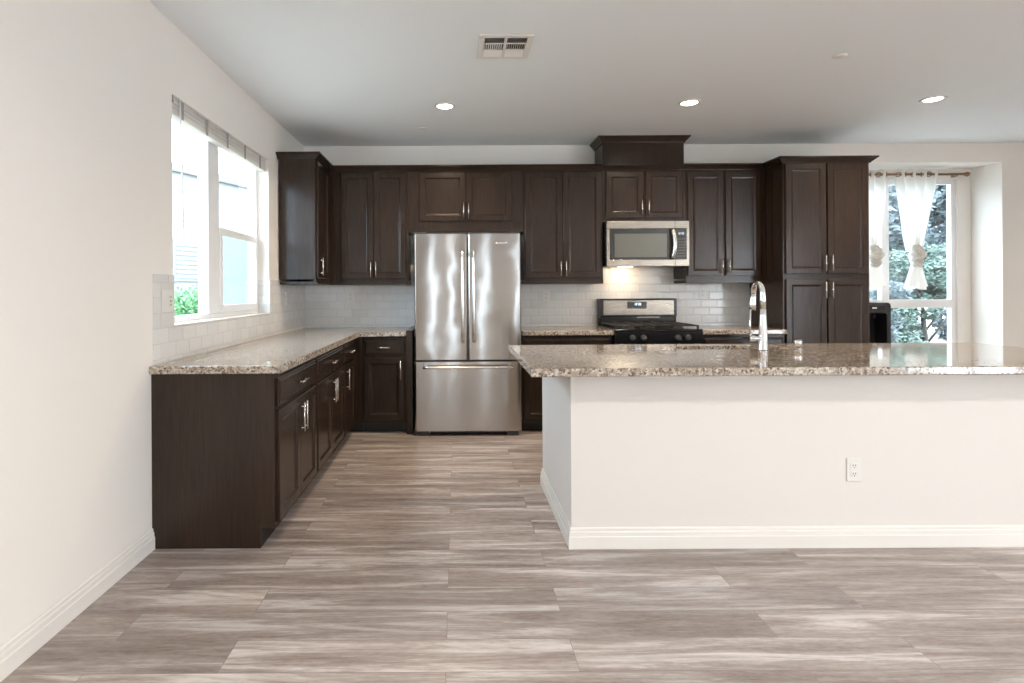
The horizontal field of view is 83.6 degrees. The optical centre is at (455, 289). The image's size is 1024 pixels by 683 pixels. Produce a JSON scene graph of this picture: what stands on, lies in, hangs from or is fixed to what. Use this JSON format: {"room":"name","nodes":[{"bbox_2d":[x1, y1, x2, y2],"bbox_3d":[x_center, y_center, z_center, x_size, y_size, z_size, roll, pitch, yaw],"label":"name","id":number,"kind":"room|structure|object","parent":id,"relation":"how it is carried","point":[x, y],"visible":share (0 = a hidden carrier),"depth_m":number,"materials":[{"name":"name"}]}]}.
{"room":"kitchen","nodes":[
{"label":"kitchen","id":0,"kind":"room"},
{"bbox_2d":[0,0,303,646],"bbox_3d":[-1.605,-0.075,1.295,0.160,2.738,9.790,0,0,0],"label":"wall","id":1,"kind":"structure","parent":0,"point":[87,87],"depth_m":2.34,"materials":[{"name":"white paint"}]},
{"bbox_2d":[0,528,154,681],"bbox_3d":[-1.510,1.242,-0.371,0.016,0.104,6.458,0,0,0],"label":"baseboard","id":2,"kind":"structure","parent":1,"relation":"attached to","point":[24,644],"depth_m":2.22,"materials":[{"name":"white paint"}]},
{"bbox_2d":[161,290,172,312],"bbox_3d":[-1.511,0.058,2.985,0.009,0.116,0.116,0,0,0],"label":"wall outlet","id":3,"kind":"object","parent":1,"relation":"attached to","point":[166,295],"visible":1,"depth_m":2.97,"materials":[{"name":"white plastic"}]},
{"bbox_2d":[164,295,166,307],"bbox_3d":[-1.508,0.058,2.959,0.003,0.066,0.028,0,0,0],"label":"rocker switch","id":4,"kind":"object","parent":3,"relation":"attached to","point":[165,296],"depth_m":2.96,"materials":[{"name":"white plastic"}]},
{"bbox_2d":[169,295,171,307],"bbox_3d":[-1.508,0.058,3.012,0.002,0.068,0.034,0,0,0],"label":"receptacle","id":5,"kind":"object","parent":3,"relation":"attached to","point":[170,296],"depth_m":3.01,"materials":[{"name":"grey plastic"}]},
{"bbox_2d":[175,135,269,326],"bbox_3d":[-1.596,-0.429,3.860,0.162,1.256,1.578,0,0,0],"label":"window","id":6,"kind":"structure","parent":1,"relation":"in","point":[210,235],"depth_m":3.79,"materials":[{"name":"white plastic"}]},
{"bbox_2d":[172,95,264,239],"bbox_3d":[-1.567,-0.696,3.860,0.069,0.830,1.556,0,0,0],"label":"window blind","id":7,"kind":"object","parent":6,"relation":"attached to","point":[183,115],"visible":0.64,"depth_m":3.59,"materials":[{"name":"white plastic"}]},
{"bbox_2d":[152,274,304,364],"bbox_3d":[-1.562,0.148,4.295,0.094,0.460,2.866,0,0,0],"label":"backsplash","id":8,"kind":"structure","parent":1,"relation":"attached to","point":[170,342],"depth_m":3.73,"materials":[{"name":"tile"}]},
{"bbox_2d":[284,292,286,304],"bbox_3d":[-1.511,0.078,5.050,0.009,0.116,0.072,0,0,0],"label":"wall outlet","id":9,"kind":"object","parent":1,"relation":"attached to","point":[285,293],"visible":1,"depth_m":5.05,"materials":[{"name":"white plastic"}]},
{"bbox_2d":[279,159,335,285],"bbox_3d":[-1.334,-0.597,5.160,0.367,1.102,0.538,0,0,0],"label":"upper cabinet","id":10,"kind":"object","parent":1,"relation":"attached to","point":[303,183],"visible":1,"depth_m":4.89,"materials":[{"name":"brown wood"}]},
{"bbox_2d":[0,429,1023,682],"bbox_3d":[2.495,1.331,1.245,8.625,0.120,10.090,0,0,0],"label":"floor","id":11,"kind":"structure","parent":0,"point":[435,557],"depth_m":2.32,"materials":[{"name":"plastic"}]},
{"bbox_2d":[151,358,316,548],"bbox_3d":[-1.186,0.855,3.255,0.667,0.872,0.818,0,0,0],"label":"base cabinet","id":12,"kind":"object","parent":11,"relation":"on","point":[295,389],"depth_m":2.85,"materials":[{"name":"black wood"}]},
{"bbox_2d":[304,345,343,489],"bbox_3d":[-1.185,0.855,4.107,0.665,0.872,0.884,0,0,0],"label":"base cabinet","id":13,"kind":"object","parent":11,"relation":"on","point":[329,382],"visible":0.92,"depth_m":4.04,"materials":[{"name":"black wood"}]},
{"bbox_2d":[149,327,409,373],"bbox_3d":[-0.984,0.396,4.282,1.076,0.040,2.914,0,0,0],"label":"countertop","id":14,"kind":"structure","parent":13,"relation":"on","point":[276,354],"depth_m":3.40,"materials":[{"name":"stone"}]},
{"bbox_2d":[334,340,355,450],"bbox_3d":[-1.185,0.855,4.790,0.665,0.872,0.479,0,0,0],"label":"base cabinet","id":15,"kind":"object","parent":11,"relation":"on","point":[348,348],"visible":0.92,"depth_m":4.77,"materials":[{"name":"black wood"}]},
{"bbox_2d":[345,337,363,435],"bbox_3d":[-1.183,0.855,5.385,0.671,0.872,0.708,0,0,0],"label":"base cabinet","id":16,"kind":"object","parent":11,"relation":"on","point":[358,425],"visible":0.2,"depth_m":5.13,"materials":[{"name":"brown wood"}]},
{"bbox_2d":[362,336,406,430],"bbox_3d":[-0.645,0.852,5.405,0.402,0.872,0.665,0,0,0],"label":"base cabinet","id":17,"kind":"object","parent":11,"relation":"on","point":[384,395],"visible":0.97,"depth_m":5.12,"materials":[{"name":"black wood"}]},
{"bbox_2d":[406,232,521,435],"bbox_3d":[0.065,0.387,5.324,1.019,1.794,0.811,0,0,0],"label":"refrigerator","id":18,"kind":"object","parent":11,"relation":"on","point":[467,289],"depth_m":5.01,"materials":[{"name":"grey metal"}]},
{"bbox_2d":[521,335,611,429],"bbox_3d":[1.001,0.843,5.405,0.811,0.872,0.665,0,0,0],"label":"base cabinet","id":19,"kind":"object","parent":11,"relation":"on","point":[531,386],"visible":0.07,"depth_m":5.12,"materials":[{"name":"black wood"}]},
{"bbox_2d":[521,326,613,335],"bbox_3d":[1.000,0.385,5.412,0.817,0.040,0.654,0,0,0],"label":"countertop","id":20,"kind":"structure","parent":19,"relation":"on","point":[525,330],"depth_m":5.12,"materials":[{"name":"stone"}]},
{"bbox_2d":[597,298,702,344],"bbox_3d":[1.803,0.680,5.360,0.782,1.190,0.734,0,0,0],"label":"gas range","id":21,"kind":"object","parent":11,"relation":"on","point":[632,320],"visible":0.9,"depth_m":5.61,"materials":[{"name":"black metal"}]},
{"bbox_2d":[598,325,702,331],"bbox_3d":[1.802,0.360,5.356,0.782,0.020,0.598,0,0,0],"label":"cooktop","id":22,"kind":"object","parent":21,"relation":"in","point":[615,328],"depth_m":5.10,"materials":[{"name":"black metal"}]},
{"bbox_2d":[702,334,783,343],"bbox_3d":[2.578,0.834,5.405,0.754,0.872,0.665,0,0,0],"label":"base cabinet","id":23,"kind":"object","parent":11,"relation":"on","point":[720,338],"visible":0.02,"depth_m":5.11,"materials":[{"name":"black wood"}]},
{"bbox_2d":[685,325,786,334],"bbox_3d":[2.575,0.376,5.412,0.762,0.040,0.654,0,0,0],"label":"countertop","id":24,"kind":"structure","parent":23,"relation":"on","point":[707,329],"depth_m":5.11,"materials":[{"name":"stone"}]},
{"bbox_2d":[540,374,1023,549],"bbox_3d":[1.938,0.837,3.296,2.766,0.874,0.965,0,0,0],"label":"kitchen island","id":25,"kind":"object","parent":11,"relation":"on","point":[662,462],"visible":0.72,"depth_m":2.83,"materials":[{"name":"white paint"}]},
{"bbox_2d":[509,343,1023,376],"bbox_3d":[1.907,0.380,3.240,3.110,0.040,1.151,0,0,0],"label":"island countertop","id":26,"kind":"structure","parent":25,"relation":"on","point":[814,359],"depth_m":2.96,"materials":[{"name":"stone"}]},
{"bbox_2d":[747,281,767,350],"bbox_3d":[1.815,0.152,3.489,0.122,0.415,0.203,0,0,0],"label":"kitchen faucet","id":27,"kind":"object","parent":26,"relation":"on","point":[762,339],"visible":1,"depth_m":3.40,"materials":[{"name":"silver metal"}]},
{"bbox_2d":[793,339,801,350],"bbox_3d":[2.042,0.328,3.405,0.054,0.062,0.054,0,0,0],"label":"air gap","id":28,"kind":"object","parent":26,"relation":"on","point":[797,344],"visible":1,"depth_m":3.39,"materials":[{"name":"silver metal"}]},
{"bbox_2d":[846,458,860,480],"bbox_3d":[1.972,0.891,2.825,0.072,0.116,0.009,0,0,0],"label":"wall outlet","id":29,"kind":"object","parent":25,"relation":"attached to","point":[853,465],"visible":1,"depth_m":2.82,"materials":[{"name":"white plastic"}]},
{"bbox_2d":[851,463,857,468],"bbox_3d":[1.972,0.871,2.823,0.034,0.027,0.002,0,0,0],"label":"receptacle","id":30,"kind":"object","parent":29,"relation":"attached to","point":[853,465],"depth_m":2.82,"materials":[{"name":"white plastic"}]},
{"bbox_2d":[851,471,857,476],"bbox_3d":[1.972,0.911,2.823,0.034,0.027,0.002,0,0,0],"label":"receptacle","id":31,"kind":"object","parent":29,"relation":"attached to","point":[853,473],"depth_m":2.82,"materials":[{"name":"white plastic"}]},
{"bbox_2d":[750,163,869,343],"bbox_3d":[3.345,0.039,5.415,0.779,2.454,0.645,0,0,0],"label":"pantry cabinet","id":32,"kind":"object","parent":11,"relation":"on","point":[816,287],"visible":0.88,"depth_m":5.14,"materials":[{"name":"black wood"}]},
{"bbox_2d":[276,151,878,171],"bbox_3d":[1.127,-1.161,5.278,5.354,0.054,0.645,0,0,-3],"label":"crown molding","id":33,"kind":"structure","parent":32,"relation":"attached to","point":[318,156],"depth_m":5.39,"materials":[{"name":"brown wood"}]},
{"bbox_2d":[869,302,890,342],"bbox_3d":[4.039,0.692,5.647,0.320,1.140,0.306,0,0,0],"label":"water dispenser","id":34,"kind":"object","parent":11,"relation":"on","point":[879,312],"visible":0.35,"depth_m":5.54,"materials":[{"name":"black plastic"}]},
{"bbox_2d":[149,0,1023,146],"bbox_3d":[2.479,-1.527,1.245,8.625,0.120,10.090,0,0,0],"label":"ceiling","id":35,"kind":"structure","parent":0,"point":[329,72],"depth_m":3.73,"materials":[{"name":"white paint"}]},
{"bbox_2d":[434,102,455,109],"bbox_3d":[-0.088,-1.449,4.500,0.176,0.006,0.176,0,0,0],"label":"recessed light","id":36,"kind":"object","parent":35,"relation":"in","point":[444,105],"visible":1,"depth_m":4.49,"materials":[{"name":"white paint"}]},
{"bbox_2d":[477,34,533,58],"bbox_3d":[0.289,-1.449,3.400,0.314,0.010,0.330,0,0,0],"label":"ceiling vent","id":37,"kind":"object","parent":35,"relation":"in","point":[490,46],"visible":1,"depth_m":3.39,"materials":[{"name":"white metal"}]},
{"bbox_2d":[590,135,690,163],"bbox_3d":[1.783,-1.314,5.560,0.875,0.296,0.356,0,0,0],"label":"chase","id":38,"kind":"object","parent":35,"relation":"attached to","point":[609,149],"visible":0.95,"depth_m":5.43,"materials":[{"name":"brown wood"}]},
{"bbox_2d":[677,99,701,106],"bbox_3d":[1.822,-1.460,4.450,0.176,0.006,0.176,0,0,0],"label":"recessed light","id":39,"kind":"object","parent":35,"relation":"in","point":[689,102],"visible":1,"depth_m":4.44,"materials":[{"name":"white paint"}]},
{"bbox_2d":[832,53,846,58],"bbox_3d":[2.402,-1.463,3.570,0.082,0.006,0.082,0,0,0],"label":"cap","id":40,"kind":"object","parent":35,"relation":"attached to","point":[842,55],"visible":1,"depth_m":3.56,"materials":[{"name":"white paint"}]},
{"bbox_2d":[918,95,947,102],"bbox_3d":[3.682,-1.470,4.400,0.176,0.006,0.176,0,0,0],"label":"recessed light","id":41,"kind":"object","parent":35,"relation":"in","point":[932,99],"visible":1,"depth_m":4.40,"materials":[{"name":"white paint"}]},
{"bbox_2d":[304,143,1023,347],"bbox_3d":[2.617,-0.099,5.975,8.285,2.738,0.470,0,0,0],"label":"wall","id":42,"kind":"structure","parent":0,"point":[989,202],"depth_m":5.74,"materials":[{"name":"white paint"}]},
{"bbox_2d":[347,291,353,301],"bbox_3d":[-1.060,0.066,5.726,0.072,0.116,0.009,0,0,0],"label":"wall outlet","id":43,"kind":"object","parent":42,"relation":"attached to","point":[350,294],"visible":1,"depth_m":5.72,"materials":[{"name":"white plastic"}]},
{"bbox_2d":[336,172,410,284],"bbox_3d":[-0.798,-0.600,5.555,0.689,1.102,0.365,0,0,0],"label":"upper cabinet","id":44,"kind":"object","parent":42,"relation":"attached to","point":[373,238],"visible":0.98,"depth_m":5.42,"materials":[{"name":"brown wood"}]},
{"bbox_2d":[408,171,522,235],"bbox_3d":[0.093,-0.853,5.555,1.093,0.605,0.365,0,0,0],"label":"upper cabinet","id":45,"kind":"object","parent":42,"relation":"attached to","point":[465,202],"visible":1,"depth_m":5.42,"materials":[{"name":"brown wood"}]},
{"bbox_2d":[305,267,749,327],"bbox_3d":[0.718,0.043,5.735,4.465,0.644,0.008,0,0,0],"label":"backsplash","id":46,"kind":"structure","parent":42,"relation":"attached to","point":[724,303],"depth_m":5.73,"materials":[{"name":"tile"}]},
{"bbox_2d":[542,290,549,301],"bbox_3d":[0.905,0.058,5.726,0.072,0.116,0.009,0,0,0],"label":"wall outlet","id":47,"kind":"object","parent":42,"relation":"attached to","point":[546,293],"visible":1,"depth_m":5.72,"materials":[{"name":"white plastic"}]},
{"bbox_2d":[521,171,602,283],"bbox_3d":[1.020,-0.610,5.555,0.755,1.102,0.365,0,0,0],"label":"upper cabinet","id":48,"kind":"object","parent":42,"relation":"attached to","point":[562,235],"visible":0.94,"depth_m":5.42,"materials":[{"name":"brown wood"}]},
{"bbox_2d":[602,170,684,222],"bbox_3d":[1.791,-0.907,5.555,0.785,0.515,0.365,0,0,0],"label":"upper cabinet","id":49,"kind":"object","parent":42,"relation":"attached to","point":[645,195],"visible":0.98,"depth_m":5.42,"materials":[{"name":"brown wood"}]},
{"bbox_2d":[603,221,688,267],"bbox_3d":[1.794,-0.433,5.494,0.772,0.423,0.468,0,0,0],"label":"microwave","id":50,"kind":"object","parent":49,"relation":"attached to","point":[626,244],"visible":1,"depth_m":5.33,"materials":[{"name":"silver metal"}]},
{"bbox_2d":[699,288,705,298],"bbox_3d":[2.475,0.033,5.726,0.072,0.116,0.009,0,0,0],"label":"wall outlet","id":51,"kind":"object","parent":42,"relation":"attached to","point":[702,291],"visible":1,"depth_m":5.72,"materials":[{"name":"white plastic"}]},
{"bbox_2d":[673,170,766,283],"bbox_3d":[2.568,-0.618,5.555,0.762,1.102,0.365,0,0,0],"label":"upper cabinet","id":52,"kind":"object","parent":42,"relation":"attached to","point":[725,214],"visible":0.98,"depth_m":5.42,"materials":[{"name":"brown wood"}]},
{"bbox_2d":[869,180,955,342],"bbox_3d":[4.677,-0.141,6.122,1.654,2.079,0.087,0,0,0],"label":"window","id":53,"kind":"structure","parent":42,"relation":"in","point":[949,303],"depth_m":6.11,"materials":[{"name":"white plastic"}]},
{"bbox_2d":[869,172,969,177],"bbox_3d":[4.623,-1.217,6.034,1.572,0.051,0.110,0,0,0],"label":"curtain rod","id":54,"kind":"object","parent":42,"relation":"attached to","point":[966,174],"visible":0.52,"depth_m":5.99,"materials":[{"name":"brown metal"}]},
{"bbox_2d":[869,169,888,289],"bbox_3d":[4.329,-0.637,5.983,0.505,1.275,0.154,0,0,0],"label":"curtain","id":55,"kind":"object","parent":54,"relation":"hanging from","point":[877,186],"visible":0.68,"depth_m":5.98,"materials":[{"name":"fabric"}]},
{"bbox_2d":[893,169,938,289],"bbox_3d":[4.864,-0.640,5.986,0.485,1.275,0.156,0,0,0],"label":"curtain","id":56,"kind":"object","parent":54,"relation":"hanging from","point":[915,195],"visible":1,"depth_m":5.99,"materials":[{"name":"fabric"}]},
{"label":"outside","id":57,"kind":"structure","parent":0,"visible":0},
{"bbox_2d":[909,311,946,342],"bbox_3d":[5.009,1.582,10.000,70.000,0.150,60.000,0,0,0],"label":"ground","id":58,"kind":"structure","parent":57,"point":[930,331],"depth_m":18.96,"materials":[{"name":"grey"}]},
{"bbox_2d":[174,284,198,315],"bbox_3d":[-2.970,0.736,6.613,0.876,1.639,0.889,0,0,-33],"label":"shrub","id":59,"kind":"object","parent":58,"relation":"on","point":[186,300],"visible":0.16,"depth_m":6.42,"materials":[{"name":"green plant"}]},
{"bbox_2d":[172,162,248,304],"bbox_3d":[-8.089,-0.560,12.458,4.220,4.280,13.200,0,0,21],"label":"neighboring building","id":60,"kind":"structure","parent":58,"relation":"on","point":[233,192],"depth_m":13.47,"materials":[{"name":"grey paint"}]},
{"bbox_2d":[176,242,198,278],"bbox_3d":[-5.838,-0.637,12.599,0.012,0.770,0.840,0,0,21],"label":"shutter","id":61,"kind":"object","parent":60,"relation":"hanging from","point":[186,252],"depth_m":12.48,"materials":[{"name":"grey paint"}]},
{"bbox_2d":[869,280,913,342],"bbox_3d":[5.926,0.683,8.134,0.998,1.647,1.028,0,0,12],"label":"tree","id":62,"kind":"object","parent":58,"relation":"on","point":[895,327],"visible":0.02,"depth_m":7.99,"materials":[{"name":"green plant"}]},
{"bbox_2d":[869,185,946,331],"bbox_3d":[14.555,-2.652,19.076,6.656,8.219,6.674,0,0,0],"label":"tree","id":63,"kind":"object","parent":58,"relation":"on","point":[940,228],"visible":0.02,"depth_m":16.94,"materials":[{"name":"green plant"}]},
{"bbox_2d":[875,243,946,342],"bbox_3d":[7.481,0.362,9.059,1.597,2.270,1.161,0,0,0],"label":"tree","id":64,"kind":"object","parent":58,"relation":"on","point":[936,280],"visible":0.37,"depth_m":9.03,"materials":[{"name":"green plant"}]},
{"bbox_2d":[889,185,940,264],"bbox_3d":[6.869,-0.471,10.859,3.098,4.136,3.424,0,0,0],"label":"tree","id":65,"kind":"object","parent":58,"relation":"on","point":[896,242],"visible":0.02,"depth_m":9.70,"materials":[{"name":"green plant"}]},
{"bbox_2d":[889,185,946,341],"bbox_3d":[11.335,-1.770,12.226,3.057,6.491,3.908,0,0,17],"label":"tree","id":66,"kind":"object","parent":58,"relation":"on","point":[938,215],"visible":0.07,"depth_m":12.24,"materials":[{"name":"green plant"}]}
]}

